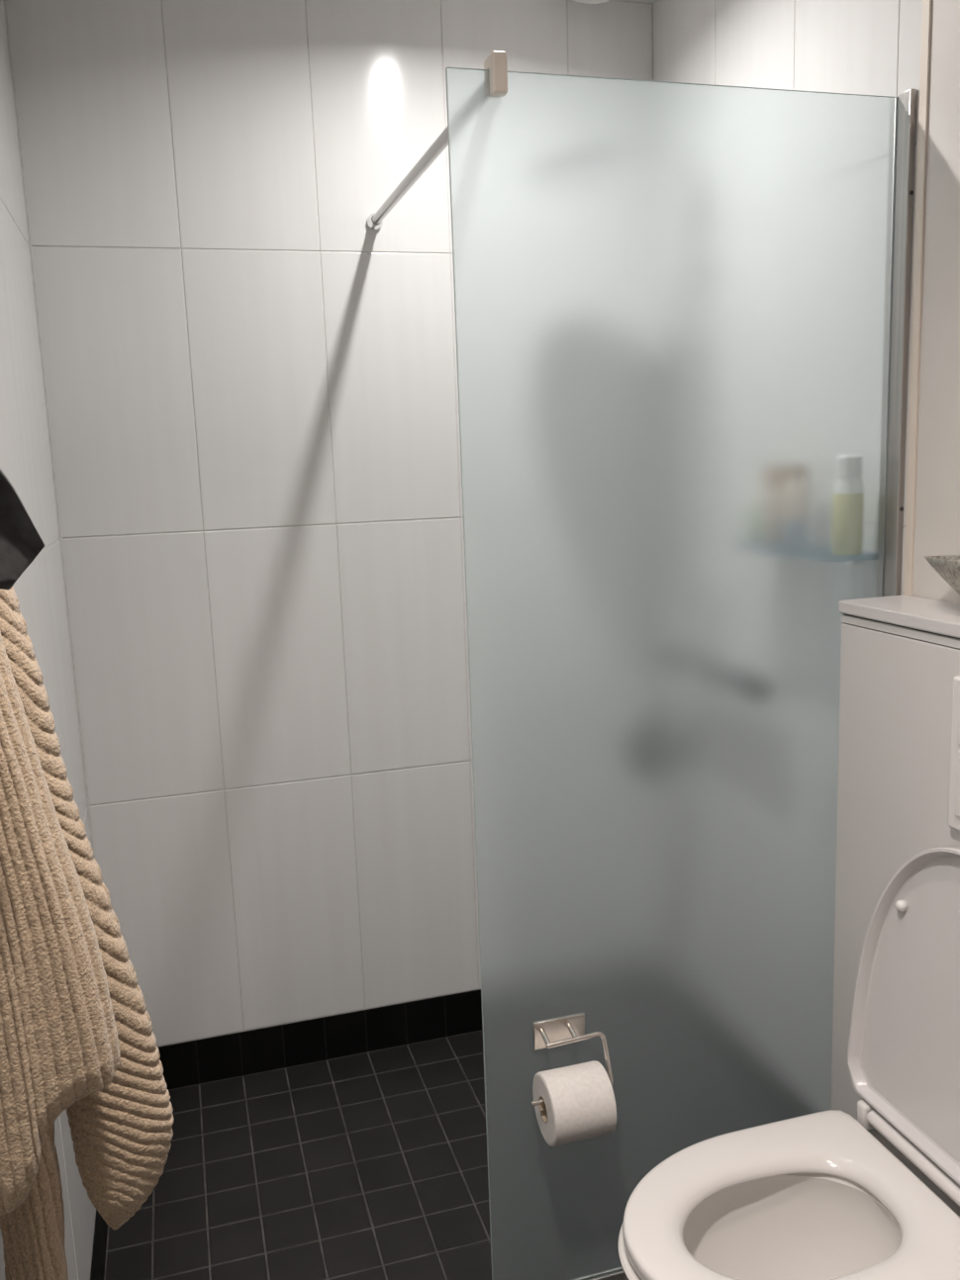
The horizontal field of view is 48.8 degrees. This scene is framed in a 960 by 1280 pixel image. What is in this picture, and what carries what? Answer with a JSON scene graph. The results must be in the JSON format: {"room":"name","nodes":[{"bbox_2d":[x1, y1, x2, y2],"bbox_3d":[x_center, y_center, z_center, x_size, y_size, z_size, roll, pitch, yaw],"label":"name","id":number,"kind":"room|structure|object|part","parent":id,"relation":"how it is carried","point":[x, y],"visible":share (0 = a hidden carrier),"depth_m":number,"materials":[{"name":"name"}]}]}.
{"room":"bathroom","nodes":[
{"label":"bathroom","id":0,"kind":"room"},
{"bbox_2d":[0,0,95,1279],"bbox_3d":[-0.487,0.116,0.726,0.100,2.500,3.302,-5,10,-16],"label":"wall","id":1,"kind":"structure","parent":0,"point":[25,448],"depth_m":1.92,"materials":[{"name":"tile"}]},
{"bbox_2d":[0,468,45,589],"bbox_3d":[-0.394,-0.169,0.764,0.133,0.277,0.032,-8,11,-30],"label":"garment","id":2,"kind":"object","parent":1,"relation":"hanging from","point":[21,542],"visible":1,"depth_m":0.81,"materials":[{"name":"black fabric"}]},
{"bbox_2d":[3,0,94,858],"bbox_3d":[-0.905,-0.197,2.291,0.005,2.384,0.005,-5,10,-16],"label":"trim","id":3,"kind":"structure","parent":1,"relation":"attached to","point":[5,1],"depth_m":2.24,"materials":[{"name":"tile"}]},
{"bbox_2d":[0,586,174,1279],"bbox_3d":[-0.404,0.267,1.010,0.175,1.140,0.176,-5,10,-16],"label":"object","id":4,"kind":"object","parent":1,"relation":"hanging from","point":[77,1038],"visible":1,"depth_m":0.98,"materials":[{"name":"beige fabric"}]},
{"bbox_2d":[90,1208,107,1279],"bbox_3d":[-0.526,1.201,1.363,0.005,0.149,2.400,-5,10,-16],"label":"baseboard","id":5,"kind":"structure","parent":1,"relation":"attached to","point":[98,1261],"depth_m":1.92,"materials":[{"name":"black tile"}]},
{"bbox_2d":[103,1029,491,1279],"bbox_3d":[0.283,1.315,1.147,1.610,0.061,3.500,-5,10,-16],"label":"floor","id":6,"kind":"structure","parent":0,"point":[368,1165],"depth_m":2.21,"materials":[{"name":"black tile"}]},
{"bbox_2d":[829,594,959,1119],"bbox_3d":[0.816,0.604,1.400,0.131,1.216,0.995,-5,10,-16],"label":"cabinet","id":7,"kind":"object","parent":6,"relation":"on","point":[899,655],"visible":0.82,"depth_m":1.68,"materials":[{"name":"white laminate"}]},
{"bbox_2d":[618,846,959,1279],"bbox_3d":[0.456,0.720,1.467,0.550,0.815,0.412,-5,10,-16],"label":"toilet","id":8,"kind":"object","parent":7,"relation":"attached to","point":[830,1194],"visible":1,"depth_m":1.58,"materials":[{"name":"white ceramic"}]},
{"bbox_3d":[0.465,0.972,1.510,0.550,0.304,0.365,-5,10,-16],"label":"bowl","id":9,"kind":"part","parent":8,"relation":"part of","materials":[{"name":"white ceramic"}]},
{"bbox_3d":[0.421,0.810,1.471,0.454,0.026,0.378,-5,10,-16],"label":"seat","id":10,"kind":"part","parent":8,"relation":"part of","materials":[{"name":"white plastic"}]},
{"bbox_3d":[0.674,0.524,1.500,0.069,0.456,0.412,-5,10,-16],"label":"lid","id":11,"kind":"part","parent":8,"relation":"part of","materials":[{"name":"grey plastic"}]},
{"bbox_2d":[837,594,959,638],"bbox_3d":[0.794,0.015,1.298,0.131,0.021,0.995,-5,10,-16],"label":"countertop","id":12,"kind":"structure","parent":7,"relation":"on","point":[926,614],"depth_m":1.63,"materials":[{"name":"grey"}]},
{"bbox_3d":[0.797,0.035,1.301,0.125,0.013,0.993,-5,10,-16],"label":"rail","id":13,"kind":"part","parent":7,"relation":"part of","materials":[{"name":"white laminate"}]},
{"bbox_2d":[923,554,959,595],"bbox_3d":[0.737,-0.069,1.481,0.112,0.084,0.330,-5,10,-16],"label":"dish","id":14,"kind":"object","parent":7,"relation":"on","point":[947,567],"visible":1,"depth_m":1.54,"materials":[{"name":"grey stone"}]},
{"bbox_2d":[946,675,959,831],"bbox_3d":[0.693,0.170,1.448,0.017,0.223,0.136,-5,10,-16],"label":"flush plate","id":15,"kind":"object","parent":7,"relation":"attached to","point":[953,818],"visible":1,"depth_m":1.50,"materials":[{"name":"white plastic"}]},
{"bbox_2d":[5,0,652,1046],"bbox_3d":[-0.242,-0.205,2.540,1.610,2.500,0.100,-5,10,-16],"label":"wall","id":16,"kind":"structure","parent":0,"point":[251,383],"depth_m":2.39,"materials":[{"name":"tile"}]},
{"bbox_2d":[157,989,482,1090],"bbox_3d":[-0.186,0.976,2.698,1.410,0.114,0.005,-5,10,-16],"label":"baseboard","id":17,"kind":"structure","parent":16,"relation":"attached to","point":[192,1062],"depth_m":2.63,"materials":[{"name":"black tile"}]},
{"bbox_2d":[366,50,507,230],"bbox_3d":[-0.106,-0.869,1.927,0.034,0.055,0.934,-5,10,-16],"label":"support bar","id":18,"kind":"object","parent":16,"relation":"attached to","point":[496,62],"visible":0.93,"depth_m":1.83,"materials":[{"name":"silver metal"}]},
{"bbox_3d":[-0.109,-0.867,1.943,0.021,0.023,0.881,-5,10,-16],"label":"rod","id":19,"kind":"part","parent":18,"relation":"part of","materials":[{"name":"silver metal"}]},
{"bbox_2d":[616,0,655,3],"bbox_3d":[0.190,-1.216,0.711,1.610,0.080,3.500,-5,10,-16],"label":"ceiling","id":20,"kind":"structure","parent":0,"point":[638,1],"depth_m":2.46,"materials":[{"name":"white paint"}]},
{"bbox_2d":[570,0,610,3],"bbox_3d":[0.255,-1.435,2.326,0.176,0.042,0.176,-5,10,-16],"label":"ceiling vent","id":21,"kind":"object","parent":20,"relation":"in","point":[581,1],"visible":1,"depth_m":2.36,"materials":[{"name":"white plastic"}]},
{"bbox_2d":[651,0,959,604],"bbox_3d":[0.960,-0.008,1.136,0.100,2.500,3.302,-5,10,-16],"label":"wall","id":22,"kind":"structure","parent":0,"point":[847,46],"depth_m":1.72,"materials":[{"name":"tile"}]},
{"bbox_2d":[445,66,915,1279],"bbox_3d":[0.352,0.154,1.752,0.754,2.013,0.056,-5,10,-16],"label":"screen","id":23,"kind":"object","parent":22,"relation":"attached to","point":[682,310],"visible":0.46,"depth_m":1.71,"materials":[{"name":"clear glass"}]},
{"bbox_2d":[530,1012,613,1106],"bbox_3d":[0.142,0.688,1.745,0.144,0.110,0.066,-5,10,-16],"label":"toilet paper holder","id":24,"kind":"object","parent":23,"relation":"attached to","point":[564,1030],"visible":0.75,"depth_m":1.75,"materials":[{"name":"silver metal"}]},
{"bbox_3d":[0.107,0.654,1.740,0.008,0.016,0.036,-5,10,-16],"label":"post","id":25,"kind":"part","parent":24,"relation":"part of","materials":[{"name":"silver metal"}]},
{"bbox_3d":[0.132,0.653,1.768,0.091,0.048,0.007,-5,10,-16],"label":"mounting plate","id":26,"kind":"part","parent":24,"relation":"part of","materials":[{"name":"silver metal"}]},
{"bbox_3d":[0.153,0.650,1.753,0.008,0.016,0.036,-5,10,-16],"label":"post","id":27,"kind":"part","parent":24,"relation":"part of","materials":[{"name":"silver metal"}]},
{"bbox_2d":[532,1060,616,1146],"bbox_3d":[0.153,0.756,1.729,0.107,0.113,0.113,-5,10,-16],"label":"toilet roll","id":28,"kind":"object","parent":24,"relation":"hanging from","point":[579,1099],"visible":0.98,"depth_m":1.69,"materials":[{"name":"paper"}]},
{"bbox_2d":[903,0,931,596],"bbox_3d":[0.717,-0.109,1.773,0.006,2.500,0.018,-5,10,-16],"label":"trim","id":29,"kind":"structure","parent":22,"relation":"attached to","point":[926,4],"depth_m":1.69,"materials":[{"name":"beige"}]},
{"bbox_3d":[1.050,0.071,0.662,0.001,2.500,2.329,-5,10,-16],"label":"painted panel","id":30,"kind":"part","parent":22,"relation":"part of","materials":[{"name":"white paint"}]}
]}

